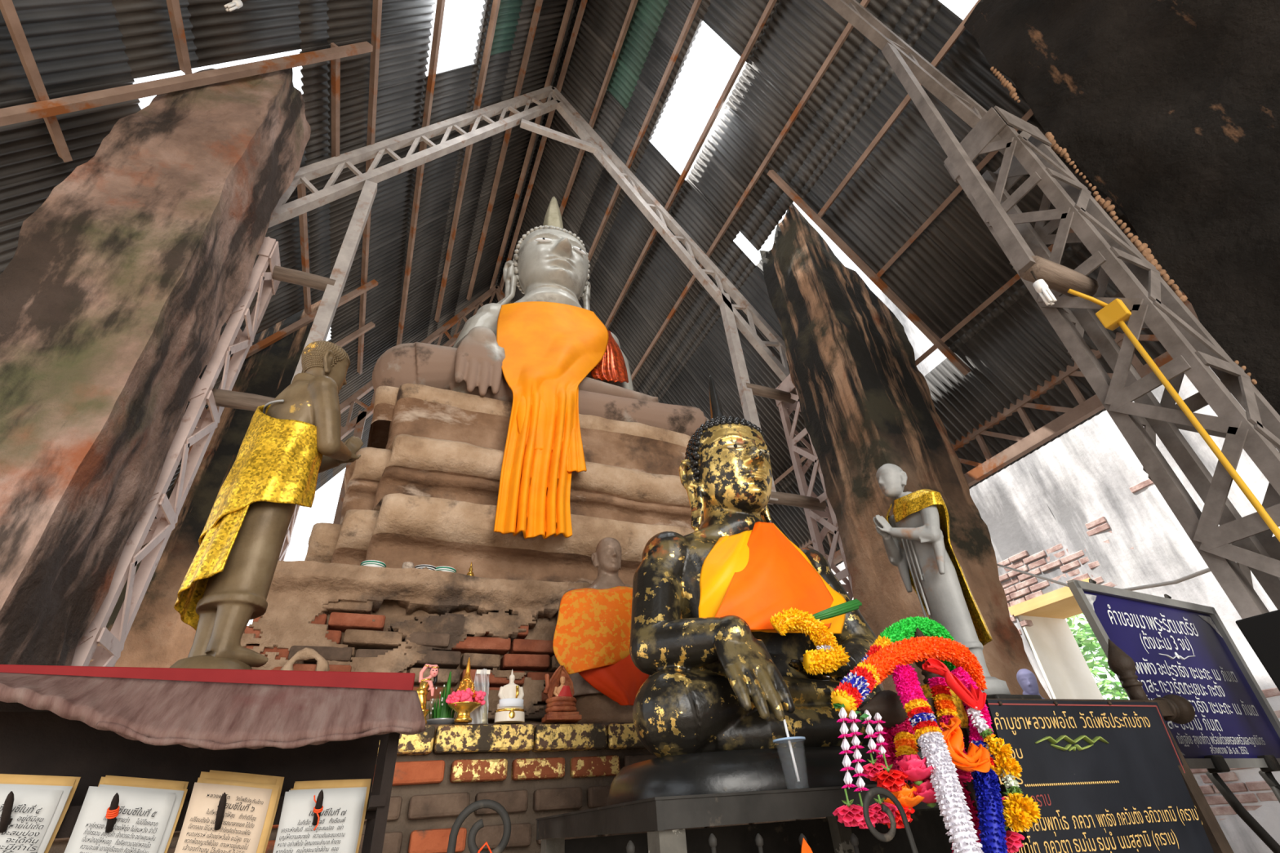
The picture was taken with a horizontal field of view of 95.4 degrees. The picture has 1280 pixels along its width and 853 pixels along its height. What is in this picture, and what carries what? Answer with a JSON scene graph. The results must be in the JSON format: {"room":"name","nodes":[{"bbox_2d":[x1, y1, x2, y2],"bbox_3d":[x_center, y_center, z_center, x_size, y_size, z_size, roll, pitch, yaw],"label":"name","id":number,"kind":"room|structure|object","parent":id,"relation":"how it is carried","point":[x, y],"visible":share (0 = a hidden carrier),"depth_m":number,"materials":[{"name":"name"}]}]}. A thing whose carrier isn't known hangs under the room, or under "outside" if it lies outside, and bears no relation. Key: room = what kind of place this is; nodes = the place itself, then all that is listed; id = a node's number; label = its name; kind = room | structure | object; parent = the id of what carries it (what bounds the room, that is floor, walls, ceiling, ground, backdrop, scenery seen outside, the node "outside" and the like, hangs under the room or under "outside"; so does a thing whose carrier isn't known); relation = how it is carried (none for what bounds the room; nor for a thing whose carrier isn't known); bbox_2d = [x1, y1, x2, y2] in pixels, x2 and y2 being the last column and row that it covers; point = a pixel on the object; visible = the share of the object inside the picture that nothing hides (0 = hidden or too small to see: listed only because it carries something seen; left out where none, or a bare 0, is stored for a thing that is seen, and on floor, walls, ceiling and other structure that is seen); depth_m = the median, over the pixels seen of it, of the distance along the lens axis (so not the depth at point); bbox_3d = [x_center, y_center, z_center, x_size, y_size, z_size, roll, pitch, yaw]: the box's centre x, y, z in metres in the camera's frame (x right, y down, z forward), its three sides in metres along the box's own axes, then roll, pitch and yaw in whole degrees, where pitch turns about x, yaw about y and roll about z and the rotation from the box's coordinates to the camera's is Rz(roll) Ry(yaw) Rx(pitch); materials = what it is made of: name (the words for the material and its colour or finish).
{"room":"house of worship","nodes":[
{"label":"house of worship","id":0,"kind":"room"},
{"bbox_2d":[0,67,311,666],"bbox_3d":[-3.510,-0.393,3.702,1.068,7.520,1.044,11,-37,-21],"label":"pier","id":1,"kind":"object","parent":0,"point":[118,291],"visible":0.98,"depth_m":3.61,"materials":[{"name":"paint"}]},
{"bbox_2d":[0,41,373,126],"bbox_3d":[-3.594,-2.993,4.961,1.936,2.835,0.060,11,-37,-21],"label":"roof beam","id":2,"kind":"structure","parent":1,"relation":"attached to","point":[48,108],"depth_m":4.64,"materials":[{"name":"metal"}]},
{"bbox_2d":[89,299,321,667],"bbox_3d":[-4.901,1.406,6.449,1.097,7.880,0.968,11,-37,-21],"label":"pier","id":3,"kind":"object","parent":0,"point":[157,637],"visible":0.19,"depth_m":6.28,"materials":[{"name":"paint"}]},
{"bbox_2d":[229,279,377,362],"bbox_3d":[-4.612,-1.510,8.133,1.416,2.059,0.060,11,-37,-21],"label":"rail","id":4,"kind":"object","parent":3,"relation":"attached to","point":[282,333],"visible":0.64,"depth_m":7.98,"materials":[{"name":"metal"}]},
{"bbox_2d":[0,0,574,494],"bbox_3d":[-3.473,-3.375,6.397,5.271,7.828,16.513,11,-37,-21],"label":"ceiling","id":5,"kind":"structure","parent":0,"point":[77,46],"depth_m":6.90,"materials":[{"name":"grey metal"}]},
{"bbox_2d":[0,0,72,162],"bbox_3d":[-3.363,-3.527,2.458,0.089,0.079,5.400,11,-37,-21],"label":"purlin","id":6,"kind":"object","parent":5,"relation":"attached to","point":[8,11],"visible":1,"depth_m":3.94,"materials":[{"name":"metal"}]},
{"bbox_2d":[166,0,192,74],"bbox_3d":[-2.795,-4.267,2.976,0.089,0.079,4.920,11,-37,-21],"label":"purlin","id":7,"kind":"object","parent":5,"relation":"attached to","point":[173,6],"visible":1,"depth_m":4.58,"materials":[{"name":"metal"}]},
{"bbox_2d":[491,0,577,302],"bbox_3d":[-1.291,-6.004,9.471,0.705,0.495,16.500,11,-37,-21],"label":"trim","id":8,"kind":"structure","parent":5,"relation":"attached to","point":[575,5],"depth_m":10.80,"materials":[{"name":"metal"}]},
{"bbox_2d":[492,0,1190,566],"bbox_3d":[1.364,-2.648,8.386,5.256,7.393,16.509,11,-37,-21],"label":"ceiling","id":9,"kind":"structure","parent":0,"point":[1010,348],"depth_m":7.21,"materials":[{"name":"grey metal"}]},
{"bbox_2d":[559,0,638,215],"bbox_3d":[-0.089,-5.922,8.152,0.088,0.080,12.700,11,-37,-21],"label":"purlin","id":10,"kind":"object","parent":9,"relation":"attached to","point":[633,2],"visible":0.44,"depth_m":9.04,"materials":[{"name":"metal"}]},
{"bbox_2d":[587,0,702,262],"bbox_3d":[0.516,-5.128,7.883,0.088,0.080,12.700,11,-37,-21],"label":"purlin","id":11,"kind":"object","parent":9,"relation":"attached to","point":[696,3],"visible":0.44,"depth_m":8.52,"materials":[{"name":"metal"}]},
{"bbox_2d":[817,0,980,217],"bbox_3d":[3.512,-4.415,4.814,0.088,0.080,6.600,11,-37,-21],"label":"purlin","id":12,"kind":"object","parent":9,"relation":"attached to","point":[961,28],"visible":0.8,"depth_m":6.34,"materials":[{"name":"metal"}]},
{"bbox_2d":[773,196,1111,484],"bbox_3d":[3.576,-1.113,6.524,0.088,0.080,12.700,11,-37,-21],"label":"purlin","id":13,"kind":"object","parent":9,"relation":"attached to","point":[1015,277],"visible":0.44,"depth_m":6.39,"materials":[{"name":"metal"}]},
{"bbox_2d":[767,169,971,375],"bbox_3d":[2.675,-1.928,6.991,2.065,2.869,0.060,11,-37,-21],"label":"rail","id":14,"kind":"object","parent":13,"relation":"attached to","point":[897,301],"visible":1,"depth_m":6.92,"materials":[{"name":"metal"}]},
{"bbox_2d":[799,291,1199,564],"bbox_3d":[3.454,1.017,7.777,0.080,0.580,14.032,11,-37,-21],"label":"beam","id":15,"kind":"structure","parent":9,"relation":"attached to","point":[1071,417],"depth_m":6.21,"materials":[{"name":"metal"}]},
{"bbox_2d":[862,750,886,781],"bbox_3d":[0.555,0.804,1.381,0.068,0.064,0.068,11,-37,-21],"label":"rose","id":16,"kind":"object","parent":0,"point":[870,770],"visible":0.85,"depth_m":1.36,"materials":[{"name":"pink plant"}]},
{"bbox_2d":[862,710,880,753],"bbox_3d":[0.558,0.742,1.416,0.044,0.095,0.035,11,-37,-21],"label":"string","id":17,"kind":"object","parent":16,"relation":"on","point":[869,731],"visible":0.99,"depth_m":1.41,"materials":[{"name":"white plant"}]},
{"bbox_2d":[871,712,889,757],"bbox_3d":[0.585,0.753,1.421,0.050,0.097,0.035,11,-37,-21],"label":"string","id":18,"kind":"object","parent":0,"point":[880,740],"visible":0.95,"depth_m":1.42,"materials":[{"name":"white plant"}]},
{"bbox_2d":[759,203,1049,811],"bbox_3d":[2.561,0.543,5.920,1.147,7.711,1.016,11,-37,-21],"label":"pier","id":19,"kind":"object","parent":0,"point":[866,405],"visible":0.58,"depth_m":5.89,"materials":[{"name":"paint"}]},
{"bbox_2d":[996,564,1210,591],"bbox_3d":[3.214,0.991,4.257,0.159,0.890,2.178,-4,-35,-1],"label":"cable","id":20,"kind":"object","parent":19,"relation":"hanging from","point":[1206,570],"visible":0.56,"depth_m":3.69,"materials":[{"name":"plastic"}]},
{"bbox_2d":[826,291,1279,852],"bbox_3d":[5.345,1.038,8.087,0.996,9.000,17.000,11,-37,-21],"label":"wall","id":21,"kind":"structure","parent":0,"point":[1045,500],"depth_m":6.66,"materials":[{"name":"paint"}]},
{"bbox_2d":[1008,577,1090,618],"bbox_3d":[5.408,2.182,7.277,0.900,0.125,1.100,11,-37,-21],"label":"trim","id":22,"kind":"structure","parent":21,"relation":"attached to","point":[1060,603],"depth_m":7.28,"materials":[{"name":"paint"}]},
{"bbox_2d":[1017,615,1103,699],"bbox_3d":[5.351,3.745,6.750,0.880,3.040,0.050,11,-37,-21],"label":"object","id":23,"kind":"structure","parent":21,"relation":"attached to","point":[1066,673],"depth_m":7.28,"materials":[{"name":"white paint"}]},
{"bbox_2d":[997,479,1279,820],"bbox_3d":[4.567,3.866,7.599,0.150,3.894,12.546,11,-37,-21],"label":"exposed brick","id":24,"kind":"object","parent":21,"relation":"attached to","point":[1229,776],"depth_m":6.85,"materials":[{"name":"brick"}]},
{"bbox_2d":[963,0,1279,415],"bbox_3d":[4.045,-1.155,3.260,1.328,7.272,1.675,11,-37,-21],"label":"pier","id":25,"kind":"object","parent":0,"point":[1170,108],"visible":0.96,"depth_m":3.67,"materials":[{"name":"paint"}]},
{"bbox_2d":[876,108,1033,277],"bbox_3d":[4.134,-3.599,4.537,0.088,0.080,6.600,11,-37,-21],"label":"purlin","id":26,"kind":"object","parent":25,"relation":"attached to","point":[1029,113],"visible":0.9,"depth_m":6.28,"materials":[{"name":"metal"}]},
{"bbox_2d":[990,66,1257,384],"bbox_3d":[3.212,-1.466,3.972,0.132,4.150,0.066,-14,-36,13],"label":"trim","id":27,"kind":"structure","parent":25,"relation":"attached to","point":[1143,248],"depth_m":3.95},
{"bbox_3d":[-0.095,3.386,2.845,60.000,0.100,60.000,11,-37,-21],"label":"floor","id":28,"kind":"structure","parent":0,"visible":0},
{"bbox_2d":[0,664,426,852],"bbox_3d":[-1.434,1.141,0.814,1.930,1.446,0.713,11,-37,-21],"label":"table","id":29,"kind":"object","parent":28,"relation":"on","point":[90,723],"visible":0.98,"depth_m":1.21,"materials":[{"name":"red fabric"}]},
{"bbox_2d":[0,773,80,852],"bbox_3d":[-1.135,0.761,1.009,0.150,0.285,0.059,11,-37,-21],"label":"slip","id":30,"kind":"object","parent":29,"relation":"hanging from","point":[41,804],"visible":0.99,"depth_m":1.06,"materials":[{"name":"white paper"}]},
{"bbox_2d":[64,775,188,852],"bbox_3d":[-0.969,0.802,1.066,0.159,0.291,0.059,11,-37,-21],"label":"slip","id":31,"kind":"object","parent":29,"relation":"hanging from","point":[150,809],"visible":1,"depth_m":1.10,"materials":[{"name":"white paper"}]},
{"bbox_2d":[174,769,284,852],"bbox_3d":[-0.814,0.829,1.127,0.155,0.292,0.059,11,-37,-21],"label":"slip","id":32,"kind":"object","parent":29,"relation":"hanging from","point":[252,799],"visible":0.99,"depth_m":1.16,"materials":[{"name":"paper"}]},
{"bbox_2d":[169,340,363,669],"bbox_3d":[-1.034,0.170,1.694,0.296,1.094,0.295,3,-35,-11],"label":"statue","id":33,"kind":"object","parent":29,"relation":"on","point":[278,463],"visible":0.99,"depth_m":1.53,"materials":[{"name":"brown metal"}]},
{"bbox_2d":[272,778,371,852],"bbox_3d":[-0.657,0.873,1.177,0.164,0.274,0.059,11,-37,-21],"label":"slip","id":34,"kind":"object","parent":29,"relation":"hanging from","point":[340,828],"visible":0.99,"depth_m":1.21,"materials":[{"name":"white paper"}]},
{"bbox_2d":[278,284,511,560],"bbox_3d":[-2.211,1.647,10.160,7.595,11.400,0.513,11,-37,-21],"label":"roof truss","id":35,"kind":"object","parent":28,"relation":"on","point":[358,423],"visible":0.09,"depth_m":10.23,"materials":[{"name":"metal"}]},
{"bbox_2d":[489,0,573,288],"bbox_3d":[-0.867,-6.634,8.405,0.089,0.079,12.900,11,-37,-21],"label":"purlin","id":36,"kind":"object","parent":35,"relation":"attached to","point":[570,2],"visible":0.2,"depth_m":10.53,"materials":[{"name":"metal"}]},
{"bbox_2d":[499,0,587,289],"bbox_3d":[-0.694,-6.610,8.478,0.088,0.080,12.900,11,-37,-21],"label":"purlin","id":37,"kind":"object","parent":35,"relation":"attached to","point":[583,3],"visible":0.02,"depth_m":10.41,"materials":[{"name":"metal"}]},
{"bbox_2d":[48,722,826,852],"bbox_3d":[-0.616,2.293,2.704,3.996,1.600,0.490,11,-37,-21],"label":"altar","id":38,"kind":"object","parent":28,"relation":"on","point":[534,771],"visible":0.23,"depth_m":2.82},
{"bbox_2d":[415,663,439,724],"bbox_3d":[-1.083,1.346,2.938,0.106,0.280,0.079,-3,-35,-3],"label":"figurine","id":39,"kind":"object","parent":38,"relation":"on","point":[422,691],"visible":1,"depth_m":2.94,"materials":[{"name":"gold metal"}]},
{"bbox_2d":[426,671,456,724],"bbox_3d":[-1.022,1.421,3.041,0.160,0.265,0.160,11,-37,-21],"label":"potted plant","id":40,"kind":"object","parent":38,"relation":"on","point":[442,714],"visible":0.73,"depth_m":2.98,"materials":[{"name":"green plant"}]},
{"bbox_2d":[445,657,485,724],"bbox_3d":[-0.891,1.349,2.990,0.180,0.310,0.184,-11,-35,9],"label":"bowl","id":41,"kind":"object","parent":38,"relation":"on","point":[465,700],"visible":1,"depth_m":2.91,"materials":[{"name":"gold metal"}]},
{"bbox_2d":[448,702,481,724],"bbox_3d":[-0.884,1.441,2.922,0.164,0.080,0.164,11,-37,-21],"label":"tray","id":42,"kind":"object","parent":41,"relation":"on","point":[464,709],"depth_m":2.89,"materials":[{"name":"gold metal"}]},
{"bbox_2d":[475,669,490,724],"bbox_3d":[-0.835,1.425,3.068,0.102,0.266,0.084,11,-37,-21],"label":"glass","id":43,"kind":"object","parent":38,"relation":"on","point":[482,711],"visible":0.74,"depth_m":3.02,"materials":[{"name":"white"}]},
{"bbox_2d":[494,670,524,724],"bbox_3d":[-0.679,1.417,3.070,0.155,0.262,0.106,11,-37,-21],"label":"figurine","id":44,"kind":"object","parent":38,"relation":"on","point":[509,710],"visible":1,"depth_m":3.01,"materials":[{"name":"beige ceramic"}]},
{"bbox_2d":[541,665,582,723],"bbox_3d":[-0.430,1.444,3.158,0.202,0.285,0.128,11,-37,-21],"label":"figurine","id":45,"kind":"object","parent":38,"relation":"on","point":[561,704],"visible":1,"depth_m":3.10,"materials":[{"name":"red paint"}]},
{"bbox_2d":[546,665,574,698],"bbox_3d":[-0.435,1.419,3.201,0.159,0.196,0.060,11,-37,-21],"label":"hood","id":46,"kind":"object","parent":45,"relation":"attached to","point":[561,677],"depth_m":3.19,"materials":[{"name":"red paint"}]},
{"bbox_2d":[552,537,651,723],"bbox_3d":[-0.203,1.241,3.668,0.783,1.167,0.475,11,-37,-21],"label":"monk statue","id":47,"kind":"object","parent":38,"relation":"on","point":[592,637],"visible":0.7,"depth_m":3.37,"materials":[{"name":"orange fabric"}]},
{"bbox_2d":[240,383,703,724],"bbox_3d":[-1.047,2.156,5.084,4.460,4.590,3.376,11,-37,-21],"label":"stepped base","id":48,"kind":"object","parent":28,"relation":"on","point":[424,488],"visible":0.27,"depth_m":4.18,"materials":[{"name":"brown paint"}]},
{"bbox_2d":[372,195,709,538],"bbox_3d":[-1.043,-1.160,7.099,2.208,6.641,3.489,-31,-43,33],"label":"seated buddha","id":49,"kind":"object","parent":48,"relation":"on","point":[547,355],"visible":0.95,"depth_m":5.86,"materials":[{"name":"grey stone"}]},
{"bbox_2d":[71,85,883,688],"bbox_3d":[-0.764,-0.910,6.601,7.028,11.350,0.513,11,-37,-21],"label":"roof truss","id":50,"kind":"object","parent":28,"relation":"on","point":[267,273],"visible":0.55,"depth_m":6.45,"materials":[{"name":"metal"}]},
{"bbox_2d":[297,182,311,315],"bbox_3d":[-4.212,-2.206,7.306,0.089,0.079,2.300,11,-37,-21],"label":"purlin","id":51,"kind":"object","parent":50,"relation":"attached to","point":[301,189],"visible":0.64,"depth_m":7.25,"materials":[{"name":"metal"}]},
{"bbox_2d":[330,42,340,157],"bbox_3d":[-3.298,-3.466,6.299,0.089,0.079,1.280,11,-37,-21],"label":"purlin","id":52,"kind":"object","parent":50,"relation":"attached to","point":[335,64],"visible":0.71,"depth_m":6.26,"materials":[{"name":"metal"}]},
{"bbox_2d":[356,0,382,374],"bbox_3d":[-2.586,-4.438,5.756,0.089,0.079,12.700,11,-37,-21],"label":"purlin","id":53,"kind":"object","parent":50,"relation":"attached to","point":[377,4],"visible":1,"depth_m":6.89,"materials":[{"name":"metal"}]},
{"bbox_2d":[396,0,445,345],"bbox_3d":[-2.148,-4.999,6.398,0.089,0.079,12.700,11,-37,-21],"label":"purlin","id":54,"kind":"object","parent":50,"relation":"attached to","point":[440,6],"visible":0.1,"depth_m":8.18,"materials":[{"name":"metal"}]},
{"bbox_2d":[434,0,500,322],"bbox_3d":[-1.669,-5.612,7.100,0.089,0.079,12.700,11,-37,-21],"label":"purlin","id":55,"kind":"object","parent":50,"relation":"attached to","point":[495,4],"visible":1,"depth_m":9.05,"materials":[{"name":"metal"}]},
{"bbox_2d":[466,0,542,301],"bbox_3d":[-1.218,-6.189,7.760,0.089,0.079,12.700,11,-37,-21],"label":"purlin","id":56,"kind":"object","parent":50,"relation":"attached to","point":[538,5],"visible":1,"depth_m":9.80,"materials":[{"name":"metal"}]},
{"bbox_2d":[604,0,777,328],"bbox_3d":[1.115,-4.343,7.618,0.088,0.080,12.700,11,-37,-21],"label":"purlin","id":57,"kind":"object","parent":50,"relation":"attached to","point":[771,4],"visible":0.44,"depth_m":8.04,"materials":[{"name":"metal"}]},
{"bbox_2d":[631,0,870,381],"bbox_3d":[1.722,-3.545,7.348,0.088,0.080,12.700,11,-37,-21],"label":"purlin","id":58,"kind":"object","parent":50,"relation":"attached to","point":[849,27],"visible":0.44,"depth_m":7.55,"materials":[{"name":"metal"}]},
{"bbox_2d":[446,799,511,852],"bbox_3d":[-0.254,1.171,0.749,0.115,1.167,0.019,11,-37,-21],"label":"railing","id":59,"kind":"object","parent":28,"relation":"on","point":[495,806],"visible":1,"depth_m":1.06,"materials":[{"name":"metal"}]},
{"bbox_2d":[535,777,1027,852],"bbox_3d":[0.482,1.773,1.698,1.526,1.163,1.175,11,-37,-21],"label":"altar","id":60,"kind":"object","parent":28,"relation":"on","point":[659,815],"visible":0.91,"depth_m":1.78,"materials":[{"name":"grey paint"}]},
{"bbox_2d":[605,375,923,806],"bbox_3d":[0.430,0.489,2.491,1.216,1.860,0.768,15,-39,-26],"label":"black buddha","id":61,"kind":"object","parent":60,"relation":"on","point":[722,685],"visible":0.88,"depth_m":1.95,"materials":[{"name":"paint"}]},
{"bbox_2d":[769,607,837,653],"bbox_3d":[0.526,0.674,1.863,0.205,0.188,0.090,-4,-35,-1],"label":"marigold garland","id":62,"kind":"object","parent":61,"relation":"hanging from","point":[805,623],"visible":0.84,"depth_m":1.87,"materials":[{"name":"yellow plant"}]},
{"bbox_2d":[801,643,850,675],"bbox_3d":[0.574,0.722,1.807,0.151,0.098,0.080,11,-37,-21],"label":"marigold garland","id":63,"kind":"object","parent":62,"relation":"hanging from","point":[815,662],"visible":1,"depth_m":1.78,"materials":[{"name":"yellow plant"}]},
{"bbox_2d":[812,599,862,621],"bbox_3d":[0.641,0.619,1.949,0.227,0.089,0.036,5,-36,-14],"label":"roll","id":64,"kind":"object","parent":62,"relation":"on","point":[853,605],"visible":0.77,"depth_m":1.94,"materials":[{"name":"green plant"}]},
{"bbox_2d":[773,719,805,782],"bbox_3d":[0.429,0.925,1.644,0.092,0.175,0.092,11,-37,-21],"label":"plastic cup","id":65,"kind":"object","parent":60,"relation":"on","point":[788,740],"visible":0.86,"depth_m":1.64,"materials":[{"name":"white plastic"}]},
{"bbox_2d":[862,786,918,852],"bbox_3d":[0.536,1.220,0.890,0.115,1.142,0.007,11,-37,-21],"label":"bracket","id":66,"kind":"object","parent":28,"relation":"on","point":[888,837],"visible":1,"depth_m":1.18,"materials":[{"name":"metal"}]},
{"bbox_2d":[872,463,1010,696],"bbox_3d":[1.347,0.662,2.708,0.330,1.122,0.322,-22,-38,23],"label":"statue","id":67,"kind":"object","parent":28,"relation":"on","point":[916,538],"visible":0.87,"depth_m":2.67,"materials":[{"name":"white stone"}]},
{"bbox_2d":[1016,668,1044,698],"bbox_3d":[2.293,2.135,2.925,0.316,1.729,0.260,11,-37,-21],"label":"bust","id":68,"kind":"object","parent":28,"relation":"on","point":[1026,679],"visible":0.14,"depth_m":3.34,"materials":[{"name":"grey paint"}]},
{"bbox_2d":[860,626,1233,852],"bbox_3d":[1.298,1.315,1.474,1.490,1.552,0.500,11,-37,-21],"label":"wooden stand","id":69,"kind":"object","parent":28,"relation":"on","point":[1175,708],"visible":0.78,"depth_m":1.76,"materials":[{"name":"brown wood"}]},
{"bbox_2d":[875,724,898,769],"bbox_3d":[0.661,0.846,1.541,0.119,0.131,0.068,23,-43,-34],"label":"flower garland","id":70,"kind":"object","parent":69,"relation":"hanging from","point":[888,737],"visible":0.39,"depth_m":1.51,"materials":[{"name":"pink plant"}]},
{"bbox_2d":[883,798,915,828],"bbox_3d":[0.588,0.884,1.353,0.091,0.085,0.091,11,-37,-21],"label":"rose","id":71,"kind":"object","parent":69,"relation":"attached to","point":[900,824],"visible":0.23,"depth_m":1.32,"materials":[{"name":"red plant"}]},
{"bbox_2d":[882,783,924,809],"bbox_3d":[0.615,0.865,1.354,0.096,0.058,0.096,11,-37,-21],"label":"rose","id":72,"kind":"object","parent":71,"relation":"on","point":[905,797],"visible":0.7,"depth_m":1.33,"materials":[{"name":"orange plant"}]},
{"bbox_2d":[871,753,908,791],"bbox_3d":[0.577,0.804,1.352,0.082,0.076,0.082,11,-37,-21],"label":"rose","id":73,"kind":"object","parent":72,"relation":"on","point":[893,780],"visible":0.98,"depth_m":1.33,"materials":[{"name":"red plant"}]},
{"bbox_2d":[890,717,919,782],"bbox_3d":[0.674,0.819,1.477,0.061,0.151,0.116,-28,-41,30],"label":"flower garland","id":74,"kind":"object","parent":69,"relation":"hanging from","point":[904,740],"visible":0.68,"depth_m":1.48,"materials":[{"name":"plant"}]},
{"bbox_2d":[856,616,955,671],"bbox_3d":[0.784,0.673,1.724,0.427,0.220,0.095,11,-37,-21],"label":"flower garland","id":75,"kind":"object","parent":69,"relation":"hanging from","point":[904,628],"visible":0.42,"depth_m":1.75,"materials":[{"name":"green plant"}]},
{"bbox_2d":[830,635,986,717],"bbox_3d":[0.735,0.665,1.565,0.645,0.219,0.095,17,-40,-28],"label":"flower garland","id":76,"kind":"object","parent":69,"relation":"hanging from","point":[851,691],"visible":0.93,"depth_m":1.55,"materials":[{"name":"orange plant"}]},
{"bbox_2d":[847,710,869,791],"bbox_3d":[0.488,0.729,1.314,0.060,0.162,0.035,11,-37,-21],"label":"string","id":77,"kind":"object","parent":76,"relation":"hanging from","point":[852,716],"visible":1,"depth_m":1.31,"materials":[{"name":"white plant"}]},
{"bbox_2d":[836,706,857,789],"bbox_3d":[0.462,0.722,1.313,0.064,0.162,0.035,11,-37,-21],"label":"string","id":78,"kind":"object","parent":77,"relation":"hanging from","point":[846,762],"visible":1,"depth_m":1.31,"materials":[{"name":"white plant"}]},
{"bbox_2d":[832,788,864,826],"bbox_3d":[0.445,0.811,1.238,0.073,0.068,0.073,11,-37,-21],"label":"rose","id":79,"kind":"object","parent":78,"relation":"hanging from","point":[849,815],"visible":0.97,"depth_m":1.22,"materials":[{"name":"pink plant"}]},
{"bbox_2d":[868,795,897,823],"bbox_3d":[0.516,0.812,1.248,0.068,0.064,0.068,11,-37,-21],"label":"rose","id":80,"kind":"object","parent":77,"relation":"hanging from","point":[883,818],"visible":0.62,"depth_m":1.23,"materials":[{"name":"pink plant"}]},
{"bbox_2d":[891,663,983,852],"bbox_3d":[0.690,0.772,1.370,0.073,0.418,0.164,-11,-35,9],"label":"flower garland","id":81,"kind":"object","parent":69,"relation":"hanging from","point":[949,795],"visible":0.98,"depth_m":1.33,"materials":[{"name":"white plant"}]},
{"bbox_2d":[891,754,935,786],"bbox_3d":[0.642,0.803,1.360,0.104,0.063,0.104,11,-37,-21],"label":"rose","id":82,"kind":"object","parent":81,"relation":"attached to","point":[913,766],"visible":0.94,"depth_m":1.34,"materials":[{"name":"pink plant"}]},
{"bbox_2d":[909,776,936,808],"bbox_3d":[0.669,0.850,1.353,0.100,0.061,0.100,11,-37,-21],"label":"rose","id":83,"kind":"object","parent":81,"relation":"attached to","point":[926,790],"visible":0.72,"depth_m":1.33,"materials":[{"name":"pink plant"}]},
{"bbox_2d":[939,717,989,767],"bbox_3d":[0.760,0.759,1.400,0.153,0.109,0.046,11,-37,-21],"label":"ribbon","id":84,"kind":"object","parent":81,"relation":"attached to","point":[953,732],"visible":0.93,"depth_m":1.39,"materials":[{"name":"orange fabric"}]},
{"bbox_2d":[946,728,991,773],"bbox_3d":[0.784,0.778,1.395,0.146,0.094,0.040,11,-37,-21],"label":"ribbon","id":85,"kind":"object","parent":84,"relation":"attached to","point":[985,767],"visible":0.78,"depth_m":1.37,"materials":[{"name":"orange fabric"}]},
{"bbox_2d":[927,676,973,782],"bbox_3d":[0.816,0.793,1.537,0.061,0.255,0.137,-28,-41,30],"label":"flower garland","id":86,"kind":"object","parent":69,"relation":"hanging from","point":[945,708],"visible":0.56,"depth_m":1.57,"materials":[{"name":"orange plant"}]},
{"bbox_2d":[951,780,981,852],"bbox_3d":[0.816,0.980,1.472,0.162,0.245,0.075,22,-43,-33],"label":"flower garland","id":87,"kind":"object","parent":69,"relation":"hanging from","point":[970,803],"visible":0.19,"depth_m":1.46,"materials":[{"name":"plant"}]},
{"bbox_2d":[950,666,1008,852],"bbox_3d":[0.863,0.841,1.486,0.084,0.452,0.253,-31,-43,33],"label":"flower garland","id":88,"kind":"object","parent":69,"relation":"hanging from","point":[986,785],"visible":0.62,"depth_m":1.40,"materials":[{"name":"blue plant"}]},
{"bbox_2d":[922,657,986,710],"bbox_3d":[0.854,0.695,1.567,0.193,0.130,0.040,11,-37,-21],"label":"ribbon","id":89,"kind":"object","parent":88,"relation":"attached to","point":[975,698],"visible":1,"depth_m":1.56,"materials":[{"name":"red fabric"}]},
{"bbox_2d":[967,706,1040,832],"bbox_3d":[0.900,0.844,1.451,0.116,0.275,0.093,11,-37,-21],"label":"strand","id":90,"kind":"object","parent":88,"relation":"hanging from","point":[1020,813],"visible":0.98,"depth_m":1.43,"materials":[{"name":"yellow plant"}]},
{"bbox_2d":[1003,826,1025,852],"bbox_3d":[0.895,0.999,1.428,0.082,0.076,0.082,11,-37,-21],"label":"rose","id":91,"kind":"object","parent":69,"relation":"attached to","point":[1014,839],"visible":0.43,"depth_m":1.40,"materials":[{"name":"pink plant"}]},
{"bbox_2d":[985,699,1213,852],"bbox_3d":[1.302,1.145,1.589,0.907,0.720,0.090,11,-37,-21],"label":"board","id":92,"kind":"object","parent":69,"relation":"hanging from","point":[1102,776],"visible":0.92,"depth_m":1.68,"materials":[{"name":"black wood"}]},
{"bbox_2d":[823,0,1279,618],"bbox_3d":[0.346,-2.333,3.406,6.696,9.901,0.493,11,-37,-21],"label":"roof truss","id":93,"kind":"object","parent":28,"relation":"on","point":[1239,546],"visible":0.98,"depth_m":3.33,"materials":[{"name":"grey metal"}]},
{"bbox_2d":[1031,271,1057,305],"bbox_3d":[2.242,-0.784,3.256,0.060,0.261,0.060,11,-37,-21],"label":"lamp","id":94,"kind":"object","parent":93,"relation":"hanging from","point":[1040,286],"visible":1,"depth_m":3.22,"materials":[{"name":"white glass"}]},
{"bbox_2d":[1066,288,1279,542],"bbox_3d":[2.707,0.628,2.369,0.201,3.510,0.136,11,-37,-21],"label":"pole","id":95,"kind":"object","parent":93,"relation":"attached to","point":[1114,314],"visible":0.98,"depth_m":2.97,"materials":[{"name":"yellow metal"}]},
{"bbox_2d":[1066,613,1129,699],"bbox_3d":[8.187,4.552,9.271,3.103,4.233,3.147,11,-37,-21],"label":"tree","id":96,"kind":"object","parent":28,"relation":"on","point":[1082,640],"visible":0.12,"depth_m":9.65,"materials":[{"name":"green plant"}]},
{"bbox_2d":[1066,578,1279,852],"bbox_3d":[2.429,1.545,2.234,1.239,1.873,0.137,13,-39,-24],"label":"board","id":97,"kind":"object","parent":28,"relation":"on","point":[1185,650],"visible":0.9,"depth_m":2.54,"materials":[{"name":"metal"}]},
{"bbox_2d":[1235,609,1279,691],"bbox_3d":[2.322,1.224,1.442,0.620,1.530,0.320,11,-37,-21],"label":"sign","id":98,"kind":"object","parent":28,"relation":"on","point":[1261,632],"visible":1,"depth_m":1.81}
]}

